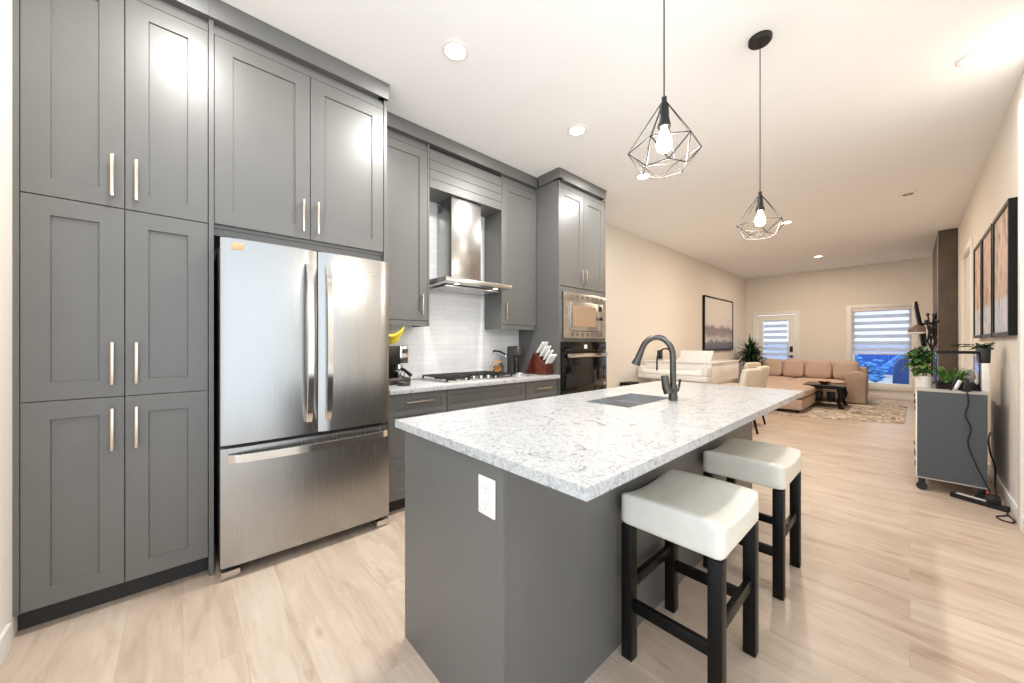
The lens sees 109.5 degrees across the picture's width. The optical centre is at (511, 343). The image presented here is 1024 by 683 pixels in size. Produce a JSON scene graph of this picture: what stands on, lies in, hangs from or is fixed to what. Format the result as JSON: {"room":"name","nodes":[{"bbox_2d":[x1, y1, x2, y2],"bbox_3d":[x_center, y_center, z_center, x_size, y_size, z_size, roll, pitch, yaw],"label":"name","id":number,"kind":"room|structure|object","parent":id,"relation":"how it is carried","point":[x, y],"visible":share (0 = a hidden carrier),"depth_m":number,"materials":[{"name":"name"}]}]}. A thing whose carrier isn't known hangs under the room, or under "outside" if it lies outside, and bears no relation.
{"room":"kitchen","nodes":[
{"label":"kitchen","id":0,"kind":"room"},
{"bbox_2d":[0,0,17,641],"bbox_3d":[-2.019,-0.300,1.313,0.150,3.120,1.660,0,0,-42],"label":"wall","id":1,"kind":"structure","parent":0,"point":[6,617],"depth_m":1.49,"materials":[{"name":"paint"}]},
{"bbox_2d":[0,623,10,668],"bbox_3d":[-1.733,1.204,1.121,0.014,0.112,0.990,0,0,-42],"label":"baseboard","id":2,"kind":"structure","parent":1,"relation":"attached to","point":[5,636],"depth_m":1.44,"materials":[{"name":"white paint"}]},
{"bbox_2d":[214,224,745,387],"bbox_3d":[2.044,-0.300,6.234,12.784,3.120,0.150,0,0,-42],"label":"wall","id":3,"kind":"structure","parent":0,"point":[652,288],"depth_m":6.66,"materials":[{"name":"paint"}]},
{"bbox_2d":[387,111,431,326],"bbox_3d":[-1.001,-1.007,3.116,0.515,1.704,0.337,0,0,-42],"label":"upper cabinet","id":4,"kind":"object","parent":3,"relation":"attached to","point":[408,142],"visible":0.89,"depth_m":3.07,"materials":[{"name":"grey paint"}]},
{"bbox_2d":[389,201,518,378],"bbox_3d":[-0.612,-0.706,3.707,1.865,2.068,0.012,0,0,-42],"label":"backsplash","id":5,"kind":"structure","parent":3,"relation":"attached to","point":[455,339],"depth_m":3.69,"materials":[{"name":"white tile"}]},
{"bbox_2d":[429,131,504,216],"bbox_3d":[-0.500,-1.623,3.572,0.839,0.471,0.337,0,0,-42],"label":"valance","id":6,"kind":"object","parent":3,"relation":"attached to","point":[448,176],"visible":0.96,"depth_m":3.44,"materials":[{"name":"grey paint"}]},
{"bbox_2d":[429,196,511,295],"bbox_3d":[-0.443,-0.951,3.522,0.765,0.870,0.486,0,0,-42],"label":"range hood","id":7,"kind":"object","parent":3,"relation":"attached to","point":[458,220],"visible":0.94,"depth_m":3.48,"materials":[{"name":"silver metal"}]},
{"bbox_2d":[484,164,538,329],"bbox_3d":[0.003,-1.007,4.030,0.520,1.704,0.337,0,0,-42],"label":"upper cabinet","id":8,"kind":"object","parent":3,"relation":"attached to","point":[510,232],"visible":0.95,"depth_m":3.92,"materials":[{"name":"grey paint"}]},
{"bbox_2d":[702,295,732,350],"bbox_3d":[5.049,-0.470,8.834,1.960,1.260,0.049,0,0,-42],"label":"framed landscape","id":9,"kind":"object","parent":3,"relation":"attached to","point":[717,313],"visible":1,"depth_m":8.69,"materials":[{"name":"beige paper"}]},
{"bbox_2d":[0,397,1023,682],"bbox_3d":[3.311,1.310,4.162,13.700,0.100,4.900,0,0,-42],"label":"floor","id":10,"kind":"structure","parent":0,"point":[896,581],"depth_m":1.73,"materials":[{"name":"brown wood"}]},
{"bbox_2d":[12,0,208,630],"bbox_3d":[-2.067,-0.300,1.952,0.638,3.118,0.649,0,0,-42],"label":"pantry cabinet","id":11,"kind":"object","parent":10,"relation":"on","point":[110,97],"visible":1,"depth_m":1.72,"materials":[{"name":"grey paint"}]},
{"bbox_2d":[208,0,389,575],"bbox_3d":[-1.462,-0.300,2.502,0.995,3.118,0.649,0,0,-42],"label":"tall cabinet","id":12,"kind":"object","parent":10,"relation":"on","point":[297,132],"visible":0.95,"depth_m":2.21,"materials":[{"name":"grey paint"}]},
{"bbox_2d":[214,236,388,581],"bbox_3d":[-1.399,0.340,2.436,0.915,1.839,0.793,0,0,-42],"label":"refrigerator","id":13,"kind":"object","parent":10,"relation":"on","point":[301,336],"visible":0.94,"depth_m":2.12,"materials":[{"name":"silver metal"}]},
{"bbox_2d":[231,242,243,250],"bbox_3d":[-1.470,-0.521,1.939,0.055,0.038,0.004,0,0,-42],"label":"magnet","id":14,"kind":"object","parent":13,"relation":"attached to","point":[236,246],"visible":1,"depth_m":1.94},
{"bbox_2d":[387,390,446,511],"bbox_3d":[-0.906,0.816,3.000,0.498,0.888,0.636,0,0,-42],"label":"base cabinet","id":15,"kind":"object","parent":10,"relation":"on","point":[401,406],"visible":0.3,"depth_m":2.70,"materials":[{"name":"grey paint"}]},
{"bbox_2d":[389,372,559,394],"bbox_3d":[-0.396,0.351,3.464,1.878,0.038,0.637,0,0,-42],"label":"countertop","id":16,"kind":"structure","parent":15,"relation":"on","point":[416,385],"depth_m":3.10,"materials":[{"name":"white stone"}]},
{"bbox_2d":[389,346,412,384],"bbox_3d":[-1.016,0.173,3.003,0.260,0.316,0.350,0,0,-42],"label":"espresso machine","id":17,"kind":"object","parent":16,"relation":"on","point":[398,355],"visible":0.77,"depth_m":2.96,"materials":[{"name":"silver metal"}]},
{"bbox_2d":[389,327,404,344],"bbox_3d":[-1.018,-0.067,3.008,0.234,0.154,0.124,0,0,-29],"label":"banana bunch","id":18,"kind":"object","parent":17,"relation":"on","point":[393,338],"visible":0.52,"depth_m":3.00,"materials":[{"name":"yellow food"}]},
{"bbox_2d":[394,370,404,376],"bbox_3d":[-0.934,0.251,3.017,0.090,0.050,0.090,0,0,-42],"label":"cup","id":19,"kind":"object","parent":17,"relation":"on","point":[400,373],"depth_m":2.98,"materials":[{"name":"metal"}]},
{"bbox_2d":[397,381,410,385],"bbox_3d":[-0.856,0.317,2.872,0.104,0.030,0.104,0,0,-42],"label":"dish","id":20,"kind":"object","parent":16,"relation":"on","point":[400,383],"visible":1,"depth_m":2.83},
{"bbox_2d":[420,371,513,382],"bbox_3d":[-0.420,0.310,3.492,0.780,0.044,0.470,0,0,-42],"label":"gas cooktop","id":21,"kind":"object","parent":16,"relation":"in","point":[474,375],"visible":1,"depth_m":3.38,"materials":[{"name":"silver metal"}]},
{"bbox_2d":[420,375,513,382],"bbox_3d":[-0.420,0.327,3.492,0.780,0.010,0.470,0,0,-42],"label":"steel tray","id":22,"kind":"object","parent":21,"relation":"on","point":[472,377],"depth_m":3.31,"materials":[{"name":"silver metal"}]},
{"bbox_2d":[490,361,503,371],"bbox_3d":[-0.159,0.259,3.912,0.148,0.145,0.148,0,0,-42],"label":"jar","id":23,"kind":"object","parent":16,"relation":"on","point":[497,366],"visible":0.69,"depth_m":3.86,"materials":[{"name":"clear glass"}]},
{"bbox_2d":[492,350,506,371],"bbox_3d":[-0.115,0.199,4.047,0.268,0.266,0.146,0,0,-42],"label":"glass kettle","id":24,"kind":"object","parent":16,"relation":"on","point":[503,359],"visible":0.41,"depth_m":4.02,"materials":[{"name":"silver"}]},
{"bbox_2d":[507,346,524,374],"bbox_3d":[0.050,0.179,3.949,0.110,0.305,0.207,0,0,-42],"label":"pod coffee maker","id":25,"kind":"object","parent":16,"relation":"on","point":[513,352],"visible":0.95,"depth_m":3.93,"materials":[{"name":"plastic"}]},
{"bbox_2d":[526,353,552,374],"bbox_3d":[0.298,0.215,3.985,0.125,0.233,0.303,0,0,-42],"label":"knife block","id":26,"kind":"object","parent":16,"relation":"on","point":[536,365],"visible":0.89,"depth_m":3.92,"materials":[{"name":"brown wood"}]},
{"bbox_2d":[446,382,524,411],"bbox_3d":[-0.388,0.816,3.472,0.896,0.888,0.636,0,0,-42],"label":"base cabinet","id":27,"kind":"object","parent":10,"relation":"on","point":[481,396],"visible":0.08,"depth_m":3.22,"materials":[{"name":"grey paint"}]},
{"bbox_2d":[525,379,556,399],"bbox_3d":[0.121,0.816,3.936,0.473,0.888,0.636,0,0,-42],"label":"drawer","id":28,"kind":"object","parent":10,"relation":"on","point":[541,388],"visible":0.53,"depth_m":3.71,"materials":[{"name":"grey paint"}]},
{"bbox_2d":[519,167,605,395],"bbox_3d":[0.615,-0.300,4.372,0.938,3.118,0.679,0,0,-42],"label":"tall cabinet","id":29,"kind":"object","parent":10,"relation":"on","point":[570,209],"visible":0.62,"depth_m":4.06,"materials":[{"name":"grey paint"}]},
{"bbox_2d":[561,342,607,394],"bbox_3d":[0.688,0.336,4.332,0.840,0.718,0.578,0,0,-42],"label":"wall oven","id":30,"kind":"object","parent":29,"relation":"in","point":[583,364],"visible":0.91,"depth_m":4.11,"materials":[{"name":"black glass"}]},
{"bbox_2d":[563,291,605,338],"bbox_3d":[0.859,-0.314,4.170,0.800,0.504,0.054,0,0,-42],"label":"microwave","id":31,"kind":"object","parent":29,"relation":"attached to","point":[581,312],"visible":1,"depth_m":4.13,"materials":[{"name":"silver metal"}]},
{"bbox_2d":[405,421,751,682],"bbox_3d":[0.694,0.813,2.171,2.532,0.892,0.647,0,0,-42],"label":"kitchen island","id":32,"kind":"object","parent":10,"relation":"on","point":[531,593],"visible":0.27,"depth_m":1.28,"materials":[{"name":"grey paint"}]},
{"bbox_2d":[478,474,495,519],"bbox_3d":[-0.080,0.478,1.132,0.009,0.120,0.082,0,0,-42],"label":"electrical outlet","id":33,"kind":"object","parent":32,"relation":"attached to","point":[486,486],"visible":1,"depth_m":1.13,"materials":[{"name":"white plastic"}]},
{"bbox_2d":[482,482,489,495],"bbox_3d":[-0.082,0.453,1.130,0.004,0.036,0.034,0,0,-42],"label":"socket","id":34,"kind":"object","parent":33,"relation":"attached to","point":[485,485],"depth_m":1.13,"materials":[{"name":"white paint"}]},
{"bbox_2d":[482,498,489,511],"bbox_3d":[-0.082,0.503,1.130,0.004,0.036,0.034,0,0,-42],"label":"socket","id":35,"kind":"object","parent":33,"relation":"attached to","point":[485,501],"depth_m":1.13,"materials":[{"name":"white paint"}]},
{"bbox_2d":[395,381,803,501],"bbox_3d":[0.780,0.351,2.083,2.572,0.032,1.024,0,0,-42],"label":"countertop","id":36,"kind":"structure","parent":32,"relation":"on","point":[568,444],"depth_m":1.41,"materials":[{"name":"white stone"}]},
{"bbox_2d":[585,393,667,407],"bbox_3d":[0.710,0.428,2.178,0.525,0.184,0.282,0,0,-42],"label":"sink","id":37,"kind":"object","parent":36,"relation":"in","point":[626,400],"visible":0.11,"depth_m":2.31,"materials":[{"name":"silver metal"}]},
{"bbox_2d":[632,334,679,400],"bbox_3d":[0.870,0.139,2.212,0.146,0.392,0.260,0,0,-42],"label":"kitchen faucet","id":38,"kind":"object","parent":36,"relation":"on","point":[670,388],"visible":1,"depth_m":2.13,"materials":[{"name":"grey metal"}]},
{"bbox_2d":[656,348,681,397],"bbox_3d":[0.985,0.179,2.278,0.147,0.310,0.040,0,0,42],"label":"filter faucet","id":39,"kind":"object","parent":36,"relation":"on","point":[679,383],"visible":0.42,"depth_m":2.30,"materials":[{"name":"black metal"}]},
{"bbox_2d":[620,381,638,385],"bbox_3d":[1.901,0.940,5.860,0.300,0.640,0.170,0,0,-42],"label":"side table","id":40,"kind":"object","parent":10,"relation":"on","point":[626,382],"visible":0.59,"depth_m":5.79,"materials":[{"name":"black wood"}]},
{"bbox_2d":[638,351,739,383],"bbox_3d":[3.196,0.685,6.323,1.959,1.149,1.080,0,0,-42],"label":"grand piano","id":41,"kind":"object","parent":10,"relation":"on","point":[691,366],"visible":0.82,"depth_m":5.71,"materials":[{"name":"white paint"}]},
{"bbox_2d":[621,469,758,682],"bbox_3d":[0.724,0.927,1.470,0.440,0.664,0.380,0,0,-42],"label":"bar stool","id":42,"kind":"object","parent":10,"relation":"on","point":[707,516],"visible":1,"depth_m":1.42,"materials":[{"name":"beige leather"}]},
{"bbox_2d":[720,362,760,385],"bbox_3d":[4.291,0.800,6.841,0.463,0.925,0.564,0,0,-28],"label":"dining chair","id":43,"kind":"object","parent":10,"relation":"on","point":[749,365],"visible":0.27,"depth_m":6.59,"materials":[{"name":"beige fabric"}]},
{"bbox_2d":[739,368,762,433],"bbox_3d":[3.150,0.800,5.140,0.463,0.925,0.564,0,0,-30],"label":"dining chair","id":44,"kind":"object","parent":10,"relation":"on","point":[752,377],"visible":0.25,"depth_m":4.88,"materials":[{"name":"beige fabric"}]},
{"bbox_2d":[703,438,801,600],"bbox_3d":[1.360,0.927,2.049,0.440,0.664,0.380,0,0,-42],"label":"bar stool","id":45,"kind":"object","parent":10,"relation":"on","point":[774,466],"visible":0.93,"depth_m":1.92,"materials":[{"name":"white leather"}]},
{"bbox_2d":[734,334,772,368],"bbox_3d":[6.257,0.488,9.405,0.889,1.543,0.906,0,0,15],"label":"floor plant","id":46,"kind":"object","parent":10,"relation":"on","point":[751,352],"visible":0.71,"depth_m":9.34,"materials":[{"name":"green plant"}]},
{"bbox_2d":[755,366,769,424],"bbox_3d":[3.664,0.800,5.700,0.463,0.925,0.564,0,0,-38],"label":"dining chair","id":47,"kind":"object","parent":10,"relation":"on","point":[766,369],"visible":0.21,"depth_m":5.51,"materials":[{"name":"beige fabric"}]},
{"bbox_2d":[767,400,907,423],"bbox_3d":[6.085,1.254,7.316,3.750,0.012,2.570,0,0,-42],"label":"area rug","id":48,"kind":"object","parent":10,"relation":"on","point":[873,410],"visible":0.59,"depth_m":6.67,"materials":[{"name":"beige carpet"}]},
{"bbox_2d":[761,364,867,412],"bbox_3d":[6.074,0.874,7.772,3.389,0.748,2.246,0,0,-42],"label":"sectional sofa","id":49,"kind":"object","parent":48,"relation":"on","point":[857,387],"visible":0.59,"depth_m":7.45,"materials":[{"name":"beige fabric"}]},
{"bbox_2d":[762,359,782,375],"bbox_3d":[6.513,0.591,9.065,0.244,0.433,0.431,0,0,-42],"label":"sofa cushion","id":50,"kind":"object","parent":49,"relation":"on","point":[775,365],"visible":0.76,"depth_m":8.96,"materials":[{"name":"beige fabric"}]},
{"bbox_2d":[768,376,793,379],"bbox_3d":[6.355,0.887,8.900,0.743,0.188,0.913,0,0,-42],"label":"seat cushion","id":51,"kind":"object","parent":49,"relation":"on","point":[769,377],"depth_m":8.58,"materials":[{"name":"beige fabric"}]},
{"bbox_2d":[782,359,804,376],"bbox_3d":[6.799,0.591,8.750,0.244,0.433,0.421,0,0,-42],"label":"sofa cushion","id":52,"kind":"object","parent":49,"relation":"on","point":[791,367],"visible":1,"depth_m":8.68,"materials":[{"name":"beige fabric"}]},
{"bbox_2d":[766,379,821,397],"bbox_3d":[5.617,0.907,7.556,2.383,0.188,1.108,0,0,-42],"label":"cushion","id":53,"kind":"object","parent":49,"relation":"on","point":[787,384],"depth_m":7.13,"materials":[{"name":"beige fabric"}]},
{"bbox_2d":[791,377,843,382],"bbox_3d":[6.969,0.887,8.225,0.743,0.188,0.938,0,0,-42],"label":"seat cushion","id":54,"kind":"object","parent":49,"relation":"on","point":[800,378],"depth_m":8.08,"materials":[{"name":"beige fabric"}]},
{"bbox_2d":[805,360,831,378],"bbox_3d":[7.112,0.591,8.406,0.244,0.433,0.491,0,0,-42],"label":"sofa cushion","id":55,"kind":"object","parent":49,"relation":"on","point":[813,368],"visible":0.97,"depth_m":8.33,"materials":[{"name":"beige fabric"}]},
{"bbox_2d":[833,361,859,379],"bbox_3d":[7.432,0.591,8.055,0.244,0.433,0.441,0,0,-42],"label":"sofa cushion","id":56,"kind":"object","parent":49,"relation":"on","point":[840,368],"visible":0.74,"depth_m":8.02,"materials":[{"name":"beige fabric"}]},
{"bbox_2d":[803,381,847,409],"bbox_3d":[6.329,1.033,7.308,0.800,0.456,0.621,0,0,-42],"label":"coffee table","id":57,"kind":"object","parent":48,"relation":"on","point":[842,392],"visible":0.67,"depth_m":7.08,"materials":[{"name":"black wood"}]},
{"bbox_2d":[815,397,837,402],"bbox_3d":[6.329,1.117,7.308,0.660,0.025,0.450,0,0,-42],"label":"shelf","id":58,"kind":"object","parent":57,"relation":"attached to","point":[824,399],"depth_m":7.10,"materials":[{"name":"black wood"}]},
{"bbox_2d":[827,391,835,399],"bbox_3d":[6.319,1.029,7.171,0.136,0.150,0.140,0,0,-42],"label":"basket","id":59,"kind":"object","parent":57,"relation":"on","point":[830,395],"visible":1,"depth_m":7.12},
{"bbox_2d":[924,313,939,375],"bbox_3d":[6.629,0.385,5.716,0.240,1.749,0.240,0,0,-42],"label":"candelabra","id":60,"kind":"object","parent":10,"relation":"on","point":[931,329],"visible":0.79,"depth_m":5.70,"materials":[{"name":"metal"}]},
{"bbox_2d":[933,228,957,381],"bbox_3d":[7.817,-0.300,6.554,2.014,3.118,0.210,0,0,-42],"label":"fireplace column","id":61,"kind":"structure","parent":10,"relation":"on","point":[945,251],"depth_m":5.89,"materials":[{"name":"wood"}]},
{"bbox_2d":[914,301,935,346],"bbox_3d":[7.485,-0.328,6.558,1.400,0.794,0.266,0,0,-42],"label":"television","id":62,"kind":"object","parent":61,"relation":"attached to","point":[916,308],"visible":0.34,"depth_m":6.16,"materials":[{"name":"black plastic"}]},
{"bbox_2d":[914,384,987,499],"bbox_3d":[4.014,0.826,3.352,1.058,0.868,0.390,0,0,-42],"label":"cabinet","id":63,"kind":"object","parent":10,"relation":"on","point":[942,430],"visible":0.94,"depth_m":3.00,"materials":[{"name":"wood"}]},
{"bbox_2d":[900,346,935,386],"bbox_3d":[3.729,0.206,3.326,0.254,0.371,0.224,0,0,-42],"label":"potted plant","id":64,"kind":"object","parent":63,"relation":"on","point":[922,360],"visible":1,"depth_m":3.29,"materials":[{"name":"green plant"}]},
{"bbox_2d":[907,324,933,383],"bbox_3d":[4.111,0.093,3.640,0.191,0.597,0.127,0,0,28],"label":"dome lamp","id":65,"kind":"object","parent":63,"relation":"on","point":[915,329],"visible":0.8,"depth_m":3.62,"materials":[{"name":"white metal"}]},
{"bbox_2d":[950,376,961,390],"bbox_3d":[3.694,0.331,3.013,0.030,0.122,0.066,0,0,-42],"label":"phone stand","id":66,"kind":"object","parent":63,"relation":"on","point":[958,383],"visible":1,"depth_m":3.00,"materials":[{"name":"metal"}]},
{"bbox_2d":[933,351,980,390],"bbox_3d":[3.912,0.228,3.220,0.400,0.326,0.281,0,0,-42],"label":"glass terrarium","id":67,"kind":"object","parent":63,"relation":"on","point":[948,365],"visible":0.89,"depth_m":3.08,"materials":[{"name":"clear glass"}]},
{"bbox_2d":[961,378,970,391],"bbox_3d":[3.729,0.335,2.974,0.060,0.113,0.049,0,0,-42],"label":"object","id":68,"kind":"object","parent":63,"relation":"on","point":[966,384],"visible":0.99,"depth_m":2.95,"materials":[{"name":"plastic"}]},
{"bbox_2d":[965,390,990,493],"bbox_3d":[3.713,0.794,2.879,0.064,0.834,0.147,0,0,-28],"label":"cable","id":69,"kind":"object","parent":63,"relation":"hanging from","point":[965,390],"visible":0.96,"depth_m":2.90,"materials":[{"name":"black plastic"}]},
{"bbox_2d":[981,363,989,391],"bbox_3d":[3.941,0.276,3.024,0.220,0.232,0.042,0,0,-42],"label":"speaker","id":70,"kind":"object","parent":63,"relation":"on","point":[985,367],"visible":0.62,"depth_m":2.95},
{"bbox_2d":[947,342,994,362],"bbox_3d":[3.896,0.071,3.072,0.181,0.176,0.270,0,0,-42],"label":"trailing plant","id":71,"kind":"object","parent":70,"relation":"on","point":[984,350],"visible":0.98,"depth_m":2.98,"materials":[{"name":"green plant"}]},
{"bbox_2d":[950,491,1009,511],"bbox_3d":[3.674,1.240,2.850,0.056,0.039,0.300,0,0,-14],"label":"power strip","id":72,"kind":"object","parent":10,"relation":"on","point":[954,494],"visible":0.98,"depth_m":2.84,"materials":[{"name":"black plastic"}]},
{"bbox_2d":[957,492,985,501],"bbox_3d":[3.670,1.221,2.864,0.042,0.001,0.210,0,0,-14],"label":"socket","id":73,"kind":"object","parent":72,"relation":"attached to","point":[960,495],"depth_m":2.88,"materials":[{"name":"black plastic"}]},
{"bbox_2d":[985,491,1000,504],"bbox_3d":[3.692,1.185,2.778,0.080,0.070,0.070,0,0,-42],"label":"power adapter","id":74,"kind":"object","parent":72,"relation":"attached to","point":[990,498],"visible":1,"depth_m":2.76,"materials":[{"name":"black plastic"}]},
{"bbox_2d":[996,512,1015,523],"bbox_3d":[3.569,1.251,2.625,0.230,0.016,0.084,0,0,-42],"label":"cable","id":75,"kind":"object","parent":10,"relation":"on","point":[1007,513],"visible":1,"depth_m":2.60,"materials":[{"name":"black plastic"}]},
{"bbox_2d":[221,0,1023,278],"bbox_3d":[3.164,-1.910,1.054,18.100,0.100,9.300,0,0,-42],"label":"ceiling","id":76,"kind":"structure","parent":0,"point":[865,103],"depth_m":2.72,"materials":[{"name":"paint"}]},
{"bbox_2d":[442,39,468,61],"bbox_3d":[-0.359,-1.855,2.296,0.170,0.010,0.170,0,0,-42],"label":"recessed light","id":77,"kind":"object","parent":76,"relation":"in","point":[454,50],"visible":1,"depth_m":2.29,"materials":[{"name":"white paint"}]},
{"bbox_2d":[446,43,464,58],"bbox_3d":[-0.359,-1.857,2.296,0.123,0.004,0.123,0,0,-42],"label":"diffuser","id":78,"kind":"object","parent":77,"relation":"attached to","point":[453,50],"depth_m":2.30,"materials":[{"name":"beige plastic"}]},
{"bbox_2d":[567,124,586,135],"bbox_3d":[0.566,-1.855,3.152,0.170,0.010,0.170,0,0,-42],"label":"recessed light","id":79,"kind":"object","parent":76,"relation":"in","point":[578,129],"visible":1,"depth_m":3.15,"materials":[{"name":"white paint"}]},
{"bbox_2d":[570,127,583,134],"bbox_3d":[0.566,-1.857,3.152,0.123,0.004,0.123,0,0,-42],"label":"diffuser","id":80,"kind":"object","parent":79,"relation":"attached to","point":[573,130],"depth_m":3.15,"materials":[{"name":"beige plastic"}]},
{"bbox_2d":[635,173,650,179],"bbox_3d":[1.456,-1.855,4.016,0.170,0.010,0.170,0,0,-42],"label":"recessed light","id":81,"kind":"object","parent":76,"relation":"in","point":[639,176],"visible":0.92,"depth_m":4.01,"materials":[{"name":"white paint"}]},
{"bbox_2d":[628,0,701,178],"bbox_3d":[0.570,-1.256,1.357,0.261,1.206,0.239,0,0,-42],"label":"pendant light","id":82,"kind":"object","parent":76,"relation":"hanging from","point":[664,142],"visible":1,"depth_m":1.34,"materials":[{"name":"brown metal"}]},
{"bbox_2d":[657,99,670,130],"bbox_3d":[0.570,-0.863,1.357,0.048,0.105,0.048,0,0,-42],"label":"socket","id":83,"kind":"object","parent":82,"relation":"attached to","point":[664,123],"depth_m":1.34,"materials":[{"name":"black metal"}]},
{"bbox_2d":[736,30,783,239],"bbox_3d":[1.511,-1.256,2.205,0.261,1.206,0.239,0,0,-42],"label":"pendant light","id":84,"kind":"object","parent":76,"relation":"hanging from","point":[759,40],"visible":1,"depth_m":2.19,"materials":[{"name":"black metal"}]},
{"bbox_2d":[755,193,764,211],"bbox_3d":[1.511,-0.863,2.205,0.048,0.105,0.048,0,0,-42],"label":"socket","id":85,"kind":"object","parent":84,"relation":"attached to","point":[759,198],"depth_m":2.19,"materials":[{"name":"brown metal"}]},
{"bbox_2d":[900,189,915,195],"bbox_3d":[4.834,-1.841,4.420,0.130,0.038,0.130,0,0,-42],"label":"smoke detector","id":86,"kind":"object","parent":76,"relation":"attached to","point":[911,191],"visible":1,"depth_m":4.39,"materials":[{"name":"white plastic"}]},
{"bbox_2d":[956,46,997,66],"bbox_3d":[3.006,-1.855,2.343,0.170,0.010,0.170,0,0,-42],"label":"recessed light","id":87,"kind":"object","parent":76,"relation":"in","point":[974,57],"visible":1,"depth_m":2.34,"materials":[{"name":"white paint"}]},
{"bbox_2d":[961,50,991,63],"bbox_3d":[3.006,-1.857,2.343,0.123,0.004,0.123,0,0,-42],"label":"diffuser","id":88,"kind":"object","parent":87,"relation":"attached to","point":[975,57],"depth_m":2.34,"materials":[{"name":"beige plastic"}]},
{"bbox_2d":[746,257,932,395],"bbox_3d":[8.166,-0.300,8.893,0.150,3.120,4.160,0,0,-42],"label":"wall","id":89,"kind":"structure","parent":0,"point":[822,298],"depth_m":8.97,"materials":[{"name":"paint"}]},
{"bbox_2d":[757,314,794,361],"bbox_3d":[7.183,0.237,9.873,0.115,2.035,0.845,0,0,-42],"label":"door","id":90,"kind":"structure","parent":89,"relation":"in","point":[776,333],"depth_m":9.87,"materials":[{"name":"white paint"}]},
{"bbox_2d":[764,320,787,360],"bbox_3d":[7.196,0.180,9.889,0.003,1.640,0.540,0,0,-42],"label":"blind","id":91,"kind":"object","parent":90,"relation":"attached to","point":[775,331],"depth_m":9.87,"materials":[{"name":"white fabric"}]},
{"bbox_2d":[753,310,798,358],"bbox_3d":[7.170,0.192,9.862,0.018,2.134,1.035,0,0,-42],"label":"trim","id":92,"kind":"structure","parent":89,"relation":"attached to","point":[796,312],"depth_m":9.54,"materials":[{"name":"white paint"}]},
{"bbox_2d":[852,308,911,386],"bbox_3d":[8.583,0.060,8.427,0.080,1.800,0.980,0,0,-42],"label":"window","id":93,"kind":"structure","parent":89,"relation":"in","point":[882,369],"depth_m":8.36,"materials":[{"name":"blue glass"}]},
{"bbox_2d":[852,306,911,354],"bbox_3d":[8.543,-0.294,8.390,0.028,1.088,0.970,0,0,-42],"label":"zebra blind","id":94,"kind":"object","parent":93,"relation":"attached to","point":[880,331],"visible":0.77,"depth_m":8.37,"materials":[{"name":"white fabric"}]},
{"bbox_2d":[847,302,917,391],"bbox_3d":[8.520,0.068,8.370,0.030,1.985,1.160,0,0,-42],"label":"trim","id":95,"kind":"structure","parent":89,"relation":"attached to","point":[849,308],"depth_m":8.33,"materials":[{"name":"white paint"}]},
{"bbox_2d":[868,393,914,400],"bbox_3d":[7.875,1.207,9.090,0.014,0.104,3.444,0,0,-42],"label":"baseboard","id":96,"kind":"structure","parent":89,"relation":"attached to","point":[872,395],"depth_m":8.24,"materials":[{"name":"white paint"}]},
{"bbox_2d":[958,70,1023,504],"bbox_3d":[5.315,-0.300,4.040,10.600,3.120,0.140,0,0,-42],"label":"wall","id":97,"kind":"structure","parent":0,"point":[997,182],"depth_m":3.08,"materials":[{"name":"paint"}]},
{"bbox_2d":[961,237,972,350],"bbox_3d":[6.060,-0.025,4.826,1.180,2.570,0.020,0,0,-42],"label":"trim","id":98,"kind":"structure","parent":97,"relation":"attached to","point":[969,245],"depth_m":4.58,"materials":[{"name":"white paint"}]},
{"bbox_2d":[966,254,969,350],"bbox_3d":[6.096,0.022,4.787,0.980,2.465,0.045,0,0,-42],"label":"door","id":99,"kind":"structure","parent":97,"relation":"in","point":[968,257],"depth_m":4.95,"materials":[{"name":"white paint"}]},
{"bbox_2d":[973,239,980,337],"bbox_3d":[4.943,-0.555,3.825,0.620,0.990,0.041,0,0,-42],"label":"framed print","id":100,"kind":"object","parent":97,"relation":"attached to","point":[977,250],"visible":0.67,"depth_m":3.88,"materials":[{"name":"black wood"}]},
{"bbox_2d":[981,223,991,337],"bbox_3d":[4.433,-0.555,3.360,0.640,0.990,0.041,0,0,-42],"label":"framed print","id":101,"kind":"object","parent":97,"relation":"attached to","point":[986,240],"visible":0.67,"depth_m":3.42,"materials":[{"name":"beige paper"}]},
{"bbox_2d":[992,197,1017,336],"bbox_3d":[3.874,-0.555,2.852,0.750,0.990,0.041,0,0,-42],"label":"framed print","id":102,"kind":"object","parent":97,"relation":"attached to","point":[1005,224],"visible":1,"depth_m":2.74,"materials":[{"name":"beige paper"}]},
{"bbox_2d":[988,462,1023,533],"bbox_3d":[4.235,1.207,3.161,7.820,0.104,0.014,0,0,-42],"label":"baseboard","id":103,"kind":"structure","parent":97,"relation":"attached to","point":[1009,501],"depth_m":2.84,"materials":[{"name":"white paint"}]},
{"bbox_2d":[1018,99,1023,530],"bbox_3d":[3.453,-0.190,2.453,0.090,2.900,0.020,0,0,-42],"label":"trim","id":104,"kind":"structure","parent":97,"relation":"attached to","point":[1021,103],"depth_m":2.43,"materials":[{"name":"white paint"}]},
{"bbox_3d":[4.490,0.835,3.390,0.075,0.120,0.008,0,0,-42],"label":"wall outlet","id":105,"kind":"object","parent":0,"visible":0},
{"bbox_2d":[988,432,997,494],"bbox_3d":[4.112,1.019,3.102,0.946,0.390,0.032,0,0,-39],"label":"cable","id":106,"kind":"object","parent":105,"relation":"attached to","point":[995,471],"visible":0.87,"depth_m":2.96,"materials":[{"name":"black plastic"}]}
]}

